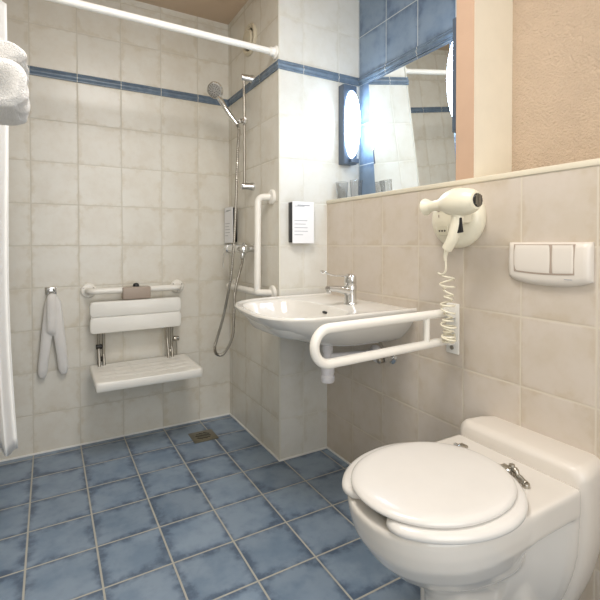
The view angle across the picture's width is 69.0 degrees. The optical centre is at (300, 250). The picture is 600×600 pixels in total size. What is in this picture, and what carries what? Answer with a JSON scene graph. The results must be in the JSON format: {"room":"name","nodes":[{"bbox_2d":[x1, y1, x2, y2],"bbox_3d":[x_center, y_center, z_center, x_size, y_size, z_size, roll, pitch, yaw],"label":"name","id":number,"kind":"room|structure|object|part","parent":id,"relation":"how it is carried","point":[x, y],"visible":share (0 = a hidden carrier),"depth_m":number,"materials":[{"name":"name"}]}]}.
{"room":"accessible bathroom","nodes":[
{"label":"accessible bathroom","id":0,"kind":"room"},
{"bbox_2d":[0,0,229,459],"bbox_3d":[-1.064,-0.166,2.221,1.442,2.263,0.100,-1,1,-30],"label":"wall","id":1,"kind":"structure","parent":0,"point":[109,187],"depth_m":2.22,"materials":[{"name":"beige tile"}]},
{"bbox_2d":[45,287,56,294],"bbox_3d":[-1.185,0.194,2.073,0.048,0.035,0.046,-1,1,-30],"label":"towel hook","id":2,"kind":"object","parent":1,"relation":"attached to","point":[48,290],"visible":1,"depth_m":2.08,"materials":[{"name":"silver metal"}]},
{"bbox_2d":[38,293,68,377],"bbox_3d":[-1.171,0.402,2.065,0.129,0.400,0.053,-1,1,-30],"label":"hand towel","id":3,"kind":"object","parent":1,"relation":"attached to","point":[53,322],"visible":1,"depth_m":2.05,"materials":[{"name":"white fabric"}]},
{"bbox_2d":[0,413,228,461],"bbox_3d":[-0.993,0.961,2.219,1.342,0.009,0.005,-1,1,-30],"label":"trim","id":4,"kind":"structure","parent":1,"relation":"attached to","point":[61,448],"depth_m":2.22,"materials":[{"name":"white plastic"}]},
{"bbox_2d":[27,65,227,105],"bbox_3d":[-0.994,-0.845,2.188,1.342,0.041,0.010,-1,1,-30],"label":"trim","id":5,"kind":"structure","parent":1,"relation":"attached to","point":[37,71],"depth_m":2.23,"materials":[{"name":"blue tile"}]},
{"bbox_2d":[80,280,183,297],"bbox_3d":[-0.846,0.198,2.247,0.510,0.072,0.084,-1,1,-30],"label":"grab bar","id":6,"kind":"object","parent":1,"relation":"attached to","point":[88,290],"visible":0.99,"depth_m":2.17,"materials":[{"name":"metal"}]},
{"bbox_2d":[89,283,202,392],"bbox_3d":[-0.750,0.395,2.112,0.472,0.455,0.335,-1,1,-30],"label":"chair","id":7,"kind":"object","parent":1,"relation":"attached to","point":[137,313],"visible":0.99,"depth_m":2.15,"materials":[{"name":"white plastic"}]},
{"bbox_3d":[-0.987,0.448,2.137,0.015,0.244,0.054,-1,1,-30],"label":"support arm","id":8,"kind":"part","parent":7,"relation":"part of","materials":[{"name":"metal"}]},
{"bbox_3d":[-0.967,0.455,2.147,0.015,0.258,0.041,-1,1,-30],"label":"support arm","id":9,"kind":"part","parent":7,"relation":"part of","materials":[{"name":"metal"}]},
{"bbox_3d":[-0.825,0.325,2.209,0.436,0.154,0.030,-1,1,-30],"label":"backrest","id":10,"kind":"part","parent":7,"relation":"part of","materials":[{"name":"white plastic"}]},
{"bbox_3d":[-0.747,0.583,2.111,0.472,0.042,0.326,-1,1,-30],"label":"seat plate","id":11,"kind":"part","parent":7,"relation":"part of","materials":[{"name":"white plastic"}]},
{"bbox_3d":[-0.699,0.445,2.303,0.015,0.244,0.054,-1,1,-30],"label":"support arm","id":12,"kind":"part","parent":7,"relation":"part of","materials":[{"name":"metal"}]},
{"bbox_3d":[-0.679,0.452,2.313,0.015,0.258,0.041,-1,1,-30],"label":"support arm","id":13,"kind":"part","parent":7,"relation":"part of","materials":[{"name":"metal"}]},
{"bbox_2d":[136,0,247,24],"bbox_3d":[0.032,-1.330,1.017,2.160,0.100,3.250,-1,1,-30],"label":"ceiling","id":14,"kind":"structure","parent":0,"point":[222,11],"depth_m":2.33,"materials":[{"name":"paint"}]},
{"bbox_2d":[0,415,419,599],"bbox_3d":[0.035,1.033,1.055,2.160,0.100,3.250,-1,1,-30],"label":"floor","id":15,"kind":"structure","parent":0,"point":[160,514],"depth_m":1.54,"materials":[{"name":"blue tile"}]},
{"bbox_2d":[188,429,218,443],"bbox_3d":[-0.503,0.962,2.264,0.125,0.004,0.125,-1,1,-30],"label":"floor drain","id":16,"kind":"object","parent":15,"relation":"on","point":[205,435],"visible":1,"depth_m":2.25,"materials":[{"name":"metal"}]},
{"bbox_2d":[228,0,358,458],"bbox_3d":[0.031,-0.172,2.484,0.718,2.263,0.738,-1,1,-30],"label":"wall","id":17,"kind":"structure","parent":0,"point":[320,34],"depth_m":2.09,"materials":[{"name":"beige tile"}]},
{"bbox_2d":[46,0,277,59],"bbox_3d":[-0.693,-0.902,1.663,1.342,0.065,0.060,-1,1,-30],"label":"curtain rod","id":18,"kind":"object","parent":17,"relation":"attached to","point":[272,51],"visible":1,"depth_m":1.74,"materials":[{"name":"white metal"}]},
{"bbox_2d":[0,0,17,456],"bbox_3d":[-1.125,-0.108,1.427,0.321,1.624,0.079,-1,1,-30],"label":"shower curtain","id":19,"kind":"object","parent":18,"relation":"hanging from","point":[8,430],"visible":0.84,"depth_m":1.51,"materials":[{"name":"white fabric"}]},
{"bbox_2d":[224,207,236,242],"bbox_3d":[-0.391,-0.142,2.464,0.034,0.200,0.128,-1,1,-30],"label":"holder","id":20,"kind":"object","parent":17,"relation":"attached to","point":[228,212],"visible":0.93,"depth_m":2.44,"materials":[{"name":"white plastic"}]},
{"bbox_2d":[222,243,253,266],"bbox_3d":[-0.317,0.026,2.270,0.102,0.133,0.266,-1,1,-30],"label":"shower mixer","id":21,"kind":"object","parent":17,"relation":"attached to","point":[244,248],"visible":0.9,"depth_m":2.19,"materials":[{"name":"silver metal"}]},
{"bbox_3d":[-0.392,0.028,2.359,0.060,0.126,0.036,-1,1,-30],"label":"lever","id":22,"kind":"part","parent":21,"relation":"part of","materials":[{"name":"silver metal"}]},
{"bbox_2d":[213,124,243,356],"bbox_3d":[-0.372,-0.038,2.238,0.194,1.188,0.045,0,1,29],"label":"shower hose","id":23,"kind":"object","parent":21,"relation":"attached to","point":[237,125],"visible":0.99,"depth_m":2.21,"materials":[{"name":"metal"}]},
{"bbox_2d":[238,74,254,190],"bbox_3d":[-0.276,-0.598,2.207,0.081,0.587,0.052,-1,1,-30],"label":"riser rail","id":24,"kind":"object","parent":17,"relation":"attached to","point":[243,120],"visible":0.99,"depth_m":2.20,"materials":[{"name":"metal"}]},
{"bbox_2d":[207,81,238,125],"bbox_3d":[-0.389,-0.732,2.183,0.160,0.216,0.052,0,1,7],"label":"shower","id":25,"kind":"object","parent":24,"relation":"attached to","point":[214,89],"visible":1,"depth_m":2.18,"materials":[{"name":"silver metal"}]},
{"bbox_3d":[-0.365,-0.700,2.189,0.114,0.153,0.026,0,1,4],"label":"handle","id":26,"kind":"part","parent":25,"relation":"part of","materials":[{"name":"silver metal"}]},
{"bbox_2d":[243,23,256,55],"bbox_3d":[-0.267,-1.084,2.242,0.022,0.160,0.160,-1,1,-30],"label":"air vent","id":27,"kind":"object","parent":17,"relation":"in","point":[249,36],"visible":0.76,"depth_m":2.22,"materials":[{"name":"plastic"}]},
{"bbox_2d":[226,189,276,296],"bbox_3d":[-0.275,-0.028,2.232,0.080,0.519,0.547,-1,1,-30],"label":"grab rail","id":28,"kind":"object","parent":17,"relation":"attached to","point":[270,197],"visible":0.89,"depth_m":2.04,"materials":[{"name":"white plastic"}]},
{"bbox_2d":[228,59,279,106],"bbox_3d":[-0.259,-0.847,2.244,0.010,0.041,0.646,-1,1,-30],"label":"trim","id":29,"kind":"structure","parent":17,"relation":"attached to","point":[271,69],"depth_m":2.17,"materials":[{"name":"blue tile"}]},
{"bbox_2d":[229,413,279,461],"bbox_3d":[-0.253,0.959,2.274,0.005,0.009,0.638,-1,1,-30],"label":"trim","id":30,"kind":"structure","parent":17,"relation":"attached to","point":[230,414],"depth_m":2.23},
{"bbox_2d":[278,0,280,459],"bbox_3d":[-0.095,-0.164,1.986,0.008,2.263,0.008,-1,1,-30],"label":"trim","id":31,"kind":"structure","parent":17,"relation":"attached to","point":[279,219],"depth_m":1.99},
{"bbox_2d":[288,201,313,242],"bbox_3d":[0.004,-0.129,2.023,0.118,0.192,0.034,-1,1,-30],"label":"holder","id":32,"kind":"object","parent":17,"relation":"attached to","point":[300,214],"visible":1,"depth_m":2.00,"materials":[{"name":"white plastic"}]},
{"bbox_2d":[280,446,326,461],"bbox_3d":[0.020,0.962,2.065,0.259,0.009,0.005,-1,1,-30],"label":"trim","id":33,"kind":"structure","parent":17,"relation":"attached to","point":[319,449],"depth_m":2.06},
{"bbox_2d":[277,59,358,85],"bbox_3d":[0.098,-0.845,2.080,0.460,0.041,0.010,-1,1,-30],"label":"trim","id":34,"kind":"structure","parent":17,"relation":"attached to","point":[284,65],"depth_m":2.07,"materials":[{"name":"blue tile"}]},
{"bbox_2d":[339,84,360,165],"bbox_3d":[0.246,-0.612,2.122,0.084,0.384,0.092,-1,1,-30],"label":"wall lamp","id":35,"kind":"object","parent":17,"relation":"attached to","point":[349,111],"visible":1,"depth_m":2.10,"materials":[{"name":"white glass"}]},
{"bbox_2d":[345,91,360,157],"bbox_3d":[0.259,-0.612,2.103,0.080,0.326,0.046,-1,1,-30],"label":"diffuser","id":36,"kind":"object","parent":35,"relation":"attached to","point":[352,111],"depth_m":2.09,"materials":[{"name":"white glass"}]},
{"bbox_2d":[327,165,599,599],"bbox_3d":[0.931,0.384,1.193,0.459,1.190,2.412,-1,1,-30],"label":"wall","id":37,"kind":"structure","parent":0,"point":[528,357],"depth_m":1.37,"materials":[{"name":"beige tile"}]},
{"bbox_2d":[235,293,416,345],"bbox_3d":[0.046,0.284,1.724,0.566,0.146,0.590,-1,1,-30],"label":"basin","id":38,"kind":"object","parent":37,"relation":"attached to","point":[293,317],"visible":0.84,"depth_m":1.61,"materials":[{"name":"white ceramic"}]},
{"bbox_2d":[320,270,356,304],"bbox_3d":[0.152,0.147,1.732,0.166,0.142,0.061,-1,1,-30],"label":"tap","id":39,"kind":"object","parent":38,"relation":"on","point":[349,289],"visible":1,"depth_m":1.74,"materials":[{"name":"silver metal"}]},
{"bbox_3d":[0.151,0.108,1.731,0.163,0.064,0.055,-1,1,-30],"label":"lever","id":40,"kind":"part","parent":39,"relation":"part of","materials":[{"name":"silver metal"}]},
{"bbox_2d":[321,345,380,383],"bbox_3d":[0.203,0.434,1.776,0.252,0.187,0.071,0,1,-13],"label":"trap","id":41,"kind":"object","parent":38,"relation":"attached to","point":[327,375],"visible":0.58,"depth_m":1.73,"materials":[{"name":"white plastic"}]},
{"bbox_2d":[321,356,334,383],"bbox_3d":[0.110,0.476,1.747,0.056,0.105,0.056,-1,1,-30],"label":"cup","id":42,"kind":"object","parent":41,"relation":"on","point":[327,375],"depth_m":1.73,"materials":[{"name":"white plastic"}]},
{"bbox_2d":[327,447,350,464],"bbox_3d":[0.732,0.977,1.084,0.005,0.009,2.406,-1,1,-30],"label":"trim","id":43,"kind":"structure","parent":37,"relation":"attached to","point":[328,448],"depth_m":2.04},
{"bbox_2d":[310,303,459,368],"bbox_3d":[0.270,0.262,1.318,0.559,0.168,0.052,-1,1,-30],"label":"support rail","id":44,"kind":"object","parent":37,"relation":"attached to","point":[316,338],"visible":0.94,"depth_m":1.30,"materials":[{"name":"white plastic"}]},
{"bbox_3d":[0.509,0.260,1.456,0.007,0.168,0.052,-1,1,-30],"label":"wall plate","id":45,"kind":"part","parent":44,"relation":"part of","materials":[{"name":"white plastic"}]},
{"bbox_2d":[376,342,396,363],"bbox_3d":[0.325,0.393,1.711,0.074,0.110,0.072,-1,1,-30],"label":"angle valve","id":46,"kind":"object","parent":37,"relation":"attached to","point":[392,359],"visible":0.51,"depth_m":1.70,"materials":[{"name":"silver metal"}]},
{"bbox_3d":[0.308,0.424,1.688,0.022,0.026,0.026,-1,1,-30],"label":"knob","id":47,"kind":"part","parent":46,"relation":"part of","materials":[{"name":"metal"}]},
{"bbox_2d":[432,187,485,247],"bbox_3d":[0.486,-0.106,1.405,0.091,0.196,0.198,-1,1,-30],"label":"holder","id":48,"kind":"object","parent":37,"relation":"attached to","point":[474,223],"visible":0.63,"depth_m":1.37,"materials":[{"name":"beige plastic"}]},
{"bbox_2d":[437,226,447,235],"bbox_3d":[0.465,-0.064,1.428,0.002,0.030,0.046,-1,1,-30],"label":"socket","id":49,"kind":"object","parent":48,"relation":"attached to","point":[441,230],"depth_m":1.43,"materials":[{"name":"beige plastic"}]},
{"bbox_2d":[419,188,482,343],"bbox_3d":[0.463,0.058,1.329,0.135,0.485,0.206,0,1,-10],"label":"hair dryer","id":50,"kind":"object","parent":48,"relation":"hanging from","point":[457,203],"visible":1,"depth_m":1.30,"materials":[{"name":"beige plastic"}]},
{"bbox_3d":[0.478,0.163,1.392,0.109,0.273,0.061,-1,1,-30],"label":"coiled cord","id":51,"kind":"part","parent":50,"relation":"part of","materials":[{"name":"beige plastic"}]},
{"bbox_3d":[0.460,-0.059,1.313,0.036,0.129,0.069,-1,1,-30],"label":"handle","id":52,"kind":"part","parent":50,"relation":"part of","materials":[{"name":"beige plastic"}]},
{"bbox_2d":[457,218,462,232],"bbox_3d":[0.468,-0.074,1.284,0.007,0.046,0.025,-1,1,-30],"label":"switch","id":53,"kind":"object","parent":50,"relation":"attached to","point":[459,220],"depth_m":1.28,"materials":[{"name":"black plastic"}]},
{"bbox_2d":[473,193,482,206],"bbox_3d":[0.504,-0.143,1.238,0.040,0.040,0.005,-1,1,-30],"label":"grille","id":54,"kind":"object","parent":50,"relation":"attached to","point":[477,197],"depth_m":1.23,"materials":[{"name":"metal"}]},
{"bbox_2d":[327,158,599,203],"bbox_3d":[0.814,-0.218,1.116,0.200,0.017,2.412,-1,1,-30],"label":"trim","id":55,"kind":"structure","parent":37,"relation":"on","point":[593,162],"depth_m":1.34,"materials":[{"name":"beige tile"}]},
{"bbox_2d":[336,181,347,198],"bbox_3d":[0.201,-0.285,2.106,0.060,0.087,0.060,-1,1,-30],"label":"glass tumbler","id":56,"kind":"object","parent":55,"relation":"on","point":[342,186],"visible":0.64,"depth_m":2.08,"materials":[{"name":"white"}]},
{"bbox_2d":[350,180,362,196],"bbox_3d":[0.262,-0.285,2.049,0.060,0.087,0.060,-1,1,-30],"label":"glass tumbler","id":57,"kind":"object","parent":55,"relation":"on","point":[355,185],"visible":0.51,"depth_m":2.02,"materials":[{"name":"white"}]},
{"bbox_2d":[342,416,599,599],"bbox_3d":[0.395,0.725,1.056,0.612,0.445,0.382,-1,1,-30],"label":"toilet","id":58,"kind":"object","parent":37,"relation":"attached to","point":[496,509],"visible":1,"depth_m":0.96,"materials":[{"name":"white ceramic"}]},
{"bbox_3d":[0.297,0.513,0.989,0.378,0.018,0.326,-1,1,-30],"label":"lid","id":59,"kind":"part","parent":58,"relation":"part of","materials":[{"name":"white plastic"}]},
{"bbox_2d":[508,242,593,286],"bbox_3d":[0.661,0.037,1.170,0.025,0.118,0.223,-1,1,-30],"label":"flush plate","id":60,"kind":"object","parent":37,"relation":"attached to","point":[556,264],"visible":1,"depth_m":1.15,"materials":[{"name":"beige plastic"}]},
{"bbox_2d":[359,0,599,194],"bbox_3d":[1.012,-0.748,1.223,0.266,1.073,2.412,-1,1,-30],"label":"wall","id":61,"kind":"structure","parent":0,"point":[556,43],"depth_m":1.41,"materials":[{"name":"beige paint"}]},
{"bbox_2d":[358,28,452,85],"bbox_3d":[0.482,-0.842,1.864,0.010,0.041,0.768,-1,1,-30],"label":"trim","id":62,"kind":"structure","parent":61,"relation":"attached to","point":[446,36],"depth_m":1.88,"materials":[{"name":"blue tile"}]},
{"bbox_2d":[369,43,455,192],"bbox_3d":[0.464,-0.512,1.856,0.056,0.532,0.475,-1,1,-30],"label":"mirror","id":63,"kind":"object","parent":61,"relation":"attached to","point":[414,145],"visible":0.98,"depth_m":1.82,"materials":[{"name":"clear glass"}]},
{"bbox_2d":[456,0,512,179],"bbox_3d":[0.641,-0.760,1.472,0.248,1.056,0.071,-1,1,-30],"label":"wall pier","id":64,"kind":"object","parent":61,"relation":"attached to","point":[484,28],"visible":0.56,"depth_m":1.42,"materials":[{"name":"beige paint"}]},
{"bbox_2d":[447,17,455,132],"bbox_3d":[0.557,-0.603,1.520,0.084,0.384,0.092,-1,1,-30],"label":"wall lamp","id":65,"kind":"object","parent":64,"relation":"attached to","point":[451,67],"visible":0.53,"depth_m":1.50,"materials":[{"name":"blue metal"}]},
{"bbox_2d":[447,45,451,114],"bbox_3d":[0.548,-0.603,1.541,0.080,0.326,0.046,-1,1,-30],"label":"diffuser","id":66,"kind":"object","parent":65,"relation":"attached to","point":[449,67],"depth_m":1.52,"materials":[{"name":"white glass"}]},
{"bbox_3d":[-0.834,-0.138,0.479,0.100,2.263,3.150,-1,1,-30],"label":"wall","id":67,"kind":"structure","parent":0,"visible":0},
{"bbox_3d":[-0.811,-0.271,0.837,0.300,0.040,0.290,-1,1,-30],"label":"towel rack","id":68,"kind":"object","parent":67,"relation":"attached to","visible":0},
{"bbox_2d":[0,58,29,125],"bbox_3d":[-0.696,-0.335,0.902,0.232,0.099,0.190,-1,1,-30],"label":"folded towel","id":69,"kind":"object","parent":68,"relation":"on","point":[14,91],"visible":1,"depth_m":0.87,"materials":[{"name":"white fabric"}]},
{"bbox_2d":[0,40,28,83],"bbox_3d":[-0.697,-0.402,0.900,0.231,0.043,0.170,-1,1,-30],"label":"folded towel","id":70,"kind":"object","parent":69,"relation":"on","point":[8,50],"visible":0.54,"depth_m":0.88,"materials":[{"name":"white fabric"}]}
]}

